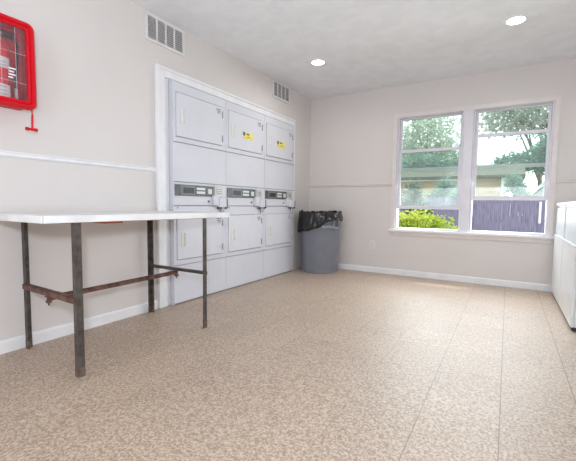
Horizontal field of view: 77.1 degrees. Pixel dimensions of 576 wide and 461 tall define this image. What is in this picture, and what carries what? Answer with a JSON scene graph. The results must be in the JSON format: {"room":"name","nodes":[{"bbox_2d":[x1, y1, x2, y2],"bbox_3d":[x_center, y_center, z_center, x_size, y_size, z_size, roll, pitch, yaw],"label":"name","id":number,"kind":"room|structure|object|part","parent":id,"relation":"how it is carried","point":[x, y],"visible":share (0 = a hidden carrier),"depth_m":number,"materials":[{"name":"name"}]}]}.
{"room":"laundry","nodes":[
{"label":"laundry","id":0,"kind":"room"},
{"bbox_2d":[0,0,310,340],"bbox_3d":[-1.480,-0.517,2.543,0.140,2.440,6.700,3,5,31],"label":"wall","id":1,"kind":"structure","parent":0,"point":[94,59],"depth_m":2.56,"materials":[{"name":"paint"}]},
{"bbox_2d":[0,13,36,110],"bbox_3d":[-1.613,-0.940,2.003,0.148,0.488,0.335,3,5,31],"label":"fire extinguisher cabinet","id":2,"kind":"object","parent":1,"relation":"attached to","point":[23,31],"visible":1,"depth_m":2.09,"materials":[{"name":"red plastic"}]},
{"bbox_2d":[0,29,18,98],"bbox_3d":[-1.606,-0.922,2.039,0.105,0.406,0.148,3,5,31],"label":"fire extinguisher","id":3,"kind":"object","parent":2,"relation":"in","point":[5,84],"visible":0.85,"depth_m":2.02,"materials":[{"name":"red metal"}]},
{"bbox_3d":[-1.599,-1.108,2.035,0.016,0.034,0.105,3,5,31],"label":"squeeze lever","id":4,"kind":"part","parent":3,"relation":"part of","materials":[{"name":"black metal"}]},
{"bbox_2d":[25,110,37,131],"bbox_3d":[-1.503,-0.646,2.117,0.022,0.129,0.060,3,5,31],"label":"hammer","id":5,"kind":"object","parent":2,"relation":"hanging from","point":[32,128],"visible":1,"depth_m":2.12,"materials":[{"name":"red plastic"}]},
{"bbox_2d":[0,150,156,171],"bbox_3d":[-2.125,-0.400,1.333,0.020,0.036,3.953,3,5,31],"label":"trim","id":6,"kind":"structure","parent":1,"relation":"attached to","point":[3,153],"depth_m":2.43,"materials":[{"name":"white paint"}]},
{"bbox_2d":[0,300,158,354],"bbox_3d":[-2.141,0.739,1.415,0.014,0.078,3.953,3,5,31],"label":"baseboard","id":7,"kind":"structure","parent":1,"relation":"attached to","point":[15,343],"depth_m":2.46,"materials":[{"name":"white paint"}]},
{"bbox_2d":[144,10,184,56],"bbox_3d":[-1.028,-1.643,3.040,0.014,0.214,0.406,3,5,31],"label":"air vent","id":8,"kind":"object","parent":1,"relation":"in","point":[158,31],"visible":1,"depth_m":3.02,"materials":[{"name":"white metal"}]},
{"bbox_2d":[154,63,295,308],"bbox_3d":[-0.565,-0.414,4.035,0.170,2.045,2.275,3,5,31],"label":"trim","id":9,"kind":"structure","parent":1,"relation":"attached to","point":[163,74],"depth_m":3.11,"materials":[{"name":"white paint"}]},
{"bbox_2d":[272,79,289,103],"bbox_3d":[-0.082,-1.756,4.591,0.014,0.208,0.397,3,5,31],"label":"air vent","id":10,"kind":"object","parent":1,"relation":"in","point":[280,91],"visible":1,"depth_m":4.58,"materials":[{"name":"white metal"}]},
{"bbox_2d":[0,267,575,460],"bbox_3d":[-0.153,0.833,1.821,4.700,0.120,7.000,3,5,31],"label":"floor","id":11,"kind":"structure","parent":0,"point":[297,364],"depth_m":1.87,"materials":[{"name":"tile"}]},
{"bbox_2d":[0,211,229,377],"bbox_3d":[-1.082,0.298,2.438,0.660,0.837,1.324,3,5,31],"label":"work table","id":12,"kind":"object","parent":11,"relation":"on","point":[75,297],"visible":1,"depth_m":2.13,"materials":[{"name":"white laminate"}]},
{"bbox_3d":[-1.589,0.329,2.208,0.033,0.797,0.033,3,5,31],"label":"leg","id":13,"kind":"part","parent":12,"relation":"part of","materials":[{"name":"grey paint"}]},
{"bbox_3d":[-1.075,0.360,1.854,0.033,0.797,0.033,3,5,31],"label":"leg","id":14,"kind":"part","parent":12,"relation":"part of","materials":[{"name":"grey paint"}]},
{"bbox_3d":[-1.125,0.281,2.964,0.033,0.797,0.033,3,5,31],"label":"leg","id":15,"kind":"part","parent":12,"relation":"part of","materials":[{"name":"grey paint"}]},
{"bbox_3d":[-0.612,0.311,2.616,0.033,0.797,0.033,3,5,31],"label":"leg","id":16,"kind":"part","parent":12,"relation":"part of","materials":[{"name":"grey paint"}]},
{"bbox_2d":[168,80,227,304],"bbox_3d":[-1.080,-0.341,3.592,0.702,1.950,0.683,3,5,31],"label":"dryer","id":17,"kind":"object","parent":11,"relation":"on","point":[196,118],"visible":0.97,"depth_m":3.36,"materials":[{"name":"metal"}]},
{"bbox_3d":[-0.919,-1.003,3.171,0.016,0.130,0.046,3,5,31],"label":"handle","id":18,"kind":"part","parent":17,"relation":"part of","materials":[{"name":"beige plastic"}]},
{"bbox_3d":[-0.932,0.079,3.248,0.016,0.130,0.046,3,5,31],"label":"handle","id":19,"kind":"part","parent":17,"relation":"part of","materials":[{"name":"beige plastic"}]},
{"bbox_3d":[-0.820,-1.023,3.370,0.022,0.375,0.583,3,5,31],"label":"loading door","id":20,"kind":"part","parent":17,"relation":"part of","materials":[{"name":"white metal"}]},
{"bbox_3d":[-0.832,0.054,3.446,0.022,0.384,0.583,3,5,31],"label":"loading door","id":21,"kind":"part","parent":17,"relation":"part of","materials":[{"name":"white metal"}]},
{"bbox_3d":[-0.821,-0.616,3.417,0.018,0.336,0.681,3,5,31],"label":"service panel","id":22,"kind":"part","parent":17,"relation":"part of","materials":[{"name":"white metal"}]},
{"bbox_3d":[-0.824,-0.340,3.436,0.018,0.203,0.681,3,5,31],"label":"control panel","id":23,"kind":"part","parent":17,"relation":"part of","materials":[{"name":"white metal"}]},
{"bbox_3d":[-0.833,0.467,3.493,0.018,0.335,0.681,3,5,31],"label":"panel","id":24,"kind":"part","parent":17,"relation":"part of","materials":[{"name":"white metal"}]},
{"bbox_3d":[-0.693,-0.386,3.617,0.018,0.110,0.110,3,5,31],"label":"coin slide plate","id":25,"kind":"part","parent":17,"relation":"part of","materials":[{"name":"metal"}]},
{"bbox_2d":[226,101,265,289],"bbox_3d":[-0.724,-0.378,4.177,0.702,1.950,0.683,3,5,31],"label":"dryer","id":26,"kind":"object","parent":11,"relation":"on","point":[245,128],"visible":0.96,"depth_m":3.98,"materials":[{"name":"metal"}]},
{"bbox_3d":[-0.576,0.042,3.832,0.016,0.130,0.046,3,5,31],"label":"handle","id":27,"kind":"part","parent":26,"relation":"part of","materials":[{"name":"beige plastic"}]},
{"bbox_3d":[-0.563,-1.040,3.756,0.016,0.130,0.046,3,5,31],"label":"handle","id":28,"kind":"part","parent":26,"relation":"part of","materials":[{"name":"beige plastic"}]},
{"bbox_3d":[-0.476,0.017,4.031,0.022,0.384,0.583,3,5,31],"label":"loading door","id":29,"kind":"part","parent":26,"relation":"part of","materials":[{"name":"white metal"}]},
{"bbox_3d":[-0.465,-0.653,4.002,0.018,0.336,0.681,3,5,31],"label":"service panel","id":30,"kind":"part","parent":26,"relation":"part of","materials":[{"name":"white metal"}]},
{"bbox_3d":[-0.477,0.429,4.078,0.018,0.335,0.681,3,5,31],"label":"panel","id":31,"kind":"part","parent":26,"relation":"part of","materials":[{"name":"white metal"}]},
{"bbox_3d":[-0.464,-1.060,3.955,0.022,0.375,0.583,3,5,31],"label":"loading door","id":32,"kind":"part","parent":26,"relation":"part of","materials":[{"name":"white metal"}]},
{"bbox_3d":[-0.468,-0.377,4.021,0.018,0.203,0.681,3,5,31],"label":"control panel","id":33,"kind":"part","parent":26,"relation":"part of","materials":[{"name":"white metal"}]},
{"bbox_3d":[-0.337,-0.423,4.202,0.018,0.110,0.110,3,5,31],"label":"coin slide plate","id":34,"kind":"part","parent":26,"relation":"part of","materials":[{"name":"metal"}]},
{"bbox_2d":[264,115,294,277],"bbox_3d":[-0.368,-0.415,4.762,0.702,1.950,0.683,3,5,31],"label":"dryer","id":35,"kind":"object","parent":11,"relation":"on","point":[279,136],"visible":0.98,"depth_m":4.57,"materials":[{"name":"metal"}]},
{"bbox_3d":[-0.207,-1.077,4.341,0.016,0.130,0.046,3,5,31],"label":"handle","id":36,"kind":"part","parent":35,"relation":"part of","materials":[{"name":"beige plastic"}]},
{"bbox_3d":[-0.120,-0.020,4.616,0.022,0.384,0.583,3,5,31],"label":"loading door","id":37,"kind":"part","parent":35,"relation":"part of","materials":[{"name":"white metal"}]},
{"bbox_3d":[-0.121,0.392,4.663,0.018,0.335,0.681,3,5,31],"label":"panel","id":38,"kind":"part","parent":35,"relation":"part of","materials":[{"name":"white metal"}]},
{"bbox_3d":[-0.112,-0.414,4.606,0.018,0.203,0.681,3,5,31],"label":"control panel","id":39,"kind":"part","parent":35,"relation":"part of","materials":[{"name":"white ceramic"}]},
{"bbox_3d":[-0.387,-0.416,4.773,0.659,1.950,0.683,3,5,31],"label":"panel","id":40,"kind":"part","parent":35,"relation":"part of","materials":[{"name":"white metal"}]},
{"bbox_3d":[-0.109,-0.690,4.586,0.018,0.336,0.681,3,5,31],"label":"service panel","id":41,"kind":"part","parent":35,"relation":"part of","materials":[{"name":"white metal"}]},
{"bbox_3d":[-0.108,-1.098,4.540,0.022,0.375,0.583,3,5,31],"label":"loading door","id":42,"kind":"part","parent":35,"relation":"part of","materials":[{"name":"white metal"}]},
{"bbox_3d":[0.019,-0.460,4.786,0.018,0.110,0.110,3,5,31],"label":"coin slide plate","id":43,"kind":"part","parent":35,"relation":"part of","materials":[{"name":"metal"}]},
{"bbox_2d":[301,218,339,273],"bbox_3d":[0.438,0.157,4.989,0.604,0.796,0.564,3,5,31],"label":"trash can","id":44,"kind":"object","parent":11,"relation":"on","point":[319,246],"visible":0.65,"depth_m":4.77,"materials":[{"name":"grey plastic"}]},
{"bbox_2d":[297,210,342,232],"bbox_3d":[0.447,-0.116,4.969,0.630,0.344,0.631,3,5,31],"label":"trash bag","id":45,"kind":"object","parent":44,"relation":"on","point":[307,220],"visible":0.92,"depth_m":4.71,"materials":[{"name":"black plastic"}]},
{"bbox_3d":[0.624,-0.087,4.758,0.100,0.150,0.045,-3,5,-41],"label":"handle","id":46,"kind":"part","parent":44,"relation":"part of","materials":[{"name":"grey plastic"}]},
{"bbox_2d":[551,202,566,304],"bbox_3d":[2.892,0.223,3.336,0.664,0.955,0.685,3,5,31],"label":"washer","id":47,"kind":"object","parent":11,"relation":"on","point":[561,207],"visible":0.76,"depth_m":3.45,"materials":[{"name":"white metal"}]},
{"bbox_3d":[2.620,0.356,3.511,0.022,0.599,0.678,3,5,31],"label":"panel","id":48,"kind":"part","parent":47,"relation":"part of","materials":[{"name":"white metal"}]},
{"bbox_3d":[2.629,-0.083,3.477,0.012,0.271,0.674,3,5,31],"label":"panel","id":49,"kind":"part","parent":47,"relation":"part of","materials":[{"name":"white metal"}]},
{"bbox_3d":[2.899,-0.239,3.303,0.660,0.030,0.684,3,5,31],"label":"panel","id":50,"kind":"part","parent":47,"relation":"part of","materials":[{"name":"white metal"}]},
{"bbox_3d":[2.452,-0.075,3.194,0.020,0.291,0.018,3,5,31],"label":"edge trim","id":51,"kind":"part","parent":47,"relation":"part of","materials":[{"name":"white metal"}]},
{"bbox_2d":[559,201,575,331],"bbox_3d":[2.528,0.261,2.739,0.664,0.955,0.685,3,5,31],"label":"washer","id":52,"kind":"object","parent":11,"relation":"on","point":[567,300],"visible":1,"depth_m":2.83,"materials":[{"name":"white metal"}]},
{"bbox_3d":[2.256,0.394,2.914,0.022,0.599,0.678,3,5,31],"label":"panel","id":53,"kind":"part","parent":52,"relation":"part of","materials":[{"name":"white metal"}]},
{"bbox_3d":[2.265,-0.045,2.880,0.012,0.271,0.674,3,5,31],"label":"panel","id":54,"kind":"part","parent":52,"relation":"part of","materials":[{"name":"white metal"}]},
{"bbox_3d":[2.536,-0.201,2.706,0.660,0.030,0.684,3,5,31],"label":"panel","id":55,"kind":"part","parent":52,"relation":"part of","materials":[{"name":"white metal"}]},
{"bbox_2d":[130,0,575,98],"bbox_3d":[-0.123,-1.736,1.640,4.700,0.150,7.000,3,5,31],"label":"ceiling","id":56,"kind":"structure","parent":0,"point":[365,45],"depth_m":3.27,"materials":[{"name":"white paint"}]},
{"bbox_2d":[309,59,326,65],"bbox_3d":[0.323,-1.810,3.896,0.188,0.008,0.188,3,5,31],"label":"recessed light","id":57,"kind":"object","parent":56,"relation":"in","point":[317,62],"visible":1,"depth_m":3.89,"materials":[{"name":"white paint"}]},
{"bbox_2d":[503,14,529,25],"bbox_3d":[1.875,-1.727,2.974,0.188,0.008,0.188,3,5,31],"label":"recessed light","id":58,"kind":"object","parent":56,"relation":"in","point":[513,20],"visible":1,"depth_m":2.96,"materials":[{"name":"white paint"}]},
{"bbox_2d":[309,57,575,284],"bbox_3d":[1.941,-0.613,4.464,3.990,2.440,0.140,3,5,31],"label":"wall","id":59,"kind":"structure","parent":0,"point":[351,134],"depth_m":4.66,"materials":[{"name":"paint"}]},
{"bbox_2d":[369,240,374,248],"bbox_3d":[1.142,0.191,4.912,0.074,0.116,0.012,3,5,31],"label":"wall outlet","id":60,"kind":"object","parent":59,"relation":"attached to","point":[372,242],"visible":1,"depth_m":4.91,"materials":[{"name":"plastic"}]},
{"bbox_2d":[395,111,464,231],"bbox_3d":[1.771,-0.724,4.554,0.772,1.441,0.120,3,5,31],"label":"window","id":61,"kind":"structure","parent":59,"relation":"in","point":[400,151],"depth_m":4.55,"materials":[{"name":"white paint"}]},
{"bbox_3d":[1.763,-0.645,4.547,0.738,0.754,0.030,3,5,31],"label":"sash","id":62,"kind":"part","parent":61,"relation":"part of","materials":[{"name":"white paint"}]},
{"bbox_3d":[1.790,-1.089,4.553,0.738,0.670,0.030,3,5,31],"label":"sash","id":63,"kind":"part","parent":61,"relation":"part of","materials":[{"name":"white paint"}]},
{"bbox_2d":[309,180,575,187],"bbox_3d":[1.891,-0.570,4.404,3.690,0.036,0.020,3,5,31],"label":"trim","id":64,"kind":"structure","parent":59,"relation":"attached to","point":[558,181],"depth_m":4.94,"materials":[{"name":"paint"}]},
{"bbox_2d":[337,263,551,291],"bbox_3d":[1.879,0.571,4.487,3.690,0.074,0.014,3,5,31],"label":"baseboard","id":65,"kind":"structure","parent":59,"relation":"attached to","point":[486,281],"depth_m":4.41,"materials":[{"name":"white paint"}]},
{"bbox_2d":[459,110,474,231],"bbox_3d":[2.143,-0.701,4.323,0.100,1.438,0.142,3,5,31],"label":"trim","id":66,"kind":"structure","parent":59,"relation":"in","point":[469,114],"depth_m":4.26,"materials":[{"name":"white paint"}]},
{"bbox_2d":[389,229,553,242],"bbox_3d":[2.092,0.073,4.325,1.731,0.052,0.014,3,5,31],"label":"trim","id":67,"kind":"structure","parent":59,"relation":"attached to","point":[459,236],"depth_m":4.25,"materials":[{"name":"paint"}]},
{"bbox_2d":[390,95,560,235],"bbox_3d":[2.101,-0.716,4.269,1.731,1.478,0.016,3,5,31],"label":"trim","id":68,"kind":"structure","parent":59,"relation":"attached to","point":[557,98],"depth_m":3.96,"materials":[{"name":"paint"}]},
{"bbox_2d":[469,101,554,235],"bbox_3d":[2.513,-0.683,4.106,0.755,1.441,0.120,3,5,31],"label":"window","id":69,"kind":"structure","parent":59,"relation":"in","point":[551,104],"depth_m":4.06,"materials":[{"name":"white paint"}]},
{"bbox_3d":[2.505,-0.726,4.090,0.721,0.763,0.030,3,5,31],"label":"sash","id":70,"kind":"part","parent":69,"relation":"part of","materials":[{"name":"white paint"}]},
{"bbox_3d":[2.531,-1.048,4.104,0.721,0.670,0.030,3,5,31],"label":"sash","id":71,"kind":"part","parent":69,"relation":"part of","materials":[{"name":"white paint"}]},
{"label":"outside","id":72,"kind":"structure","parent":0,"visible":0},
{"bbox_3d":[15.920,-0.705,31.128,80.000,0.200,59.850,3,5,31],"label":"ground","id":73,"kind":"structure","parent":72,"visible":0},
{"bbox_2d":[400,178,434,227],"bbox_3d":[3.752,-0.508,10.566,1.034,2.030,0.720,3,5,31],"label":"shrub","id":74,"kind":"object","parent":73,"relation":"on","point":[409,199],"visible":0.64,"depth_m":10.47,"materials":[{"name":"green plant"}]},
{"bbox_2d":[398,205,457,229],"bbox_3d":[2.093,0.225,5.508,1.163,1.231,0.693,3,5,31],"label":"bush","id":75,"kind":"object","parent":73,"relation":"on","point":[414,219],"visible":0.19,"depth_m":5.44,"materials":[{"name":"green plant"}]},
{"bbox_2d":[402,116,460,166],"bbox_3d":[11.068,-5.587,28.958,6.650,9.737,4.780,3,5,31],"label":"tree","id":76,"kind":"object","parent":73,"relation":"on","point":[410,144],"visible":0.48,"depth_m":28.04,"materials":[{"name":"green plant"}]},
{"bbox_2d":[424,176,456,210],"bbox_3d":[5.707,-0.856,13.567,1.576,2.347,1.020,3,5,31],"label":"shrub","id":77,"kind":"object","parent":73,"relation":"on","point":[449,190],"visible":0.39,"depth_m":13.29,"materials":[{"name":"green plant"}]},
{"bbox_2d":[402,153,479,168],"bbox_3d":[9.218,-2.921,25.141,7.506,4.915,1.635,3,5,31],"label":"tree","id":78,"kind":"object","parent":73,"relation":"on","point":[426,161],"visible":0.31,"depth_m":24.52,"materials":[{"name":"green plant"}]},
{"bbox_2d":[401,167,525,230],"bbox_3d":[7.289,-1.826,20.348,9.900,3.350,6.080,3,5,31],"label":"house","id":79,"kind":"structure","parent":73,"relation":"on","point":[489,182],"depth_m":16.66,"materials":[{"name":"paint"}]},
{"bbox_3d":[9.466,-1.064,15.952,0.200,2.500,0.200,3,5,31],"label":"porch post","id":80,"kind":"part","parent":79,"relation":"part of","materials":[{"name":"white wood"}]},
{"bbox_2d":[398,196,545,232],"bbox_3d":[5.567,-0.280,11.646,17.596,1.650,0.180,3,5,31],"label":"wooden fence","id":81,"kind":"object","parent":73,"relation":"on","point":[511,214],"visible":0.12,"depth_m":11.01,"materials":[{"name":"purple wood"}]},
{"bbox_2d":[478,106,548,190],"bbox_3d":[18.704,-5.946,26.739,9.417,10.944,4.906,3,5,31],"label":"tree","id":82,"kind":"object","parent":73,"relation":"on","point":[522,116],"visible":0.41,"depth_m":26.93,"materials":[{"name":"green plant"}]},
{"bbox_2d":[502,173,531,213],"bbox_3d":[8.467,-0.868,13.270,1.193,2.478,0.898,3,5,31],"label":"shrub","id":83,"kind":"object","parent":73,"relation":"on","point":[515,186],"visible":0.52,"depth_m":13.16,"materials":[{"name":"green plant"}]},
{"bbox_2d":[491,133,546,176],"bbox_3d":[16.208,-3.264,22.724,6.794,6.103,1.635,3,5,31],"label":"tree","id":84,"kind":"object","parent":73,"relation":"on","point":[538,155],"visible":0.3,"depth_m":22.91,"materials":[{"name":"green plant"}]},
{"bbox_2d":[526,182,544,231],"bbox_3d":[16.017,-2.369,18.769,6.400,4.860,5.450,3,5,31],"label":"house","id":85,"kind":"structure","parent":73,"relation":"on","point":[540,191],"depth_m":17.99,"materials":[{"name":"white"}]}
]}

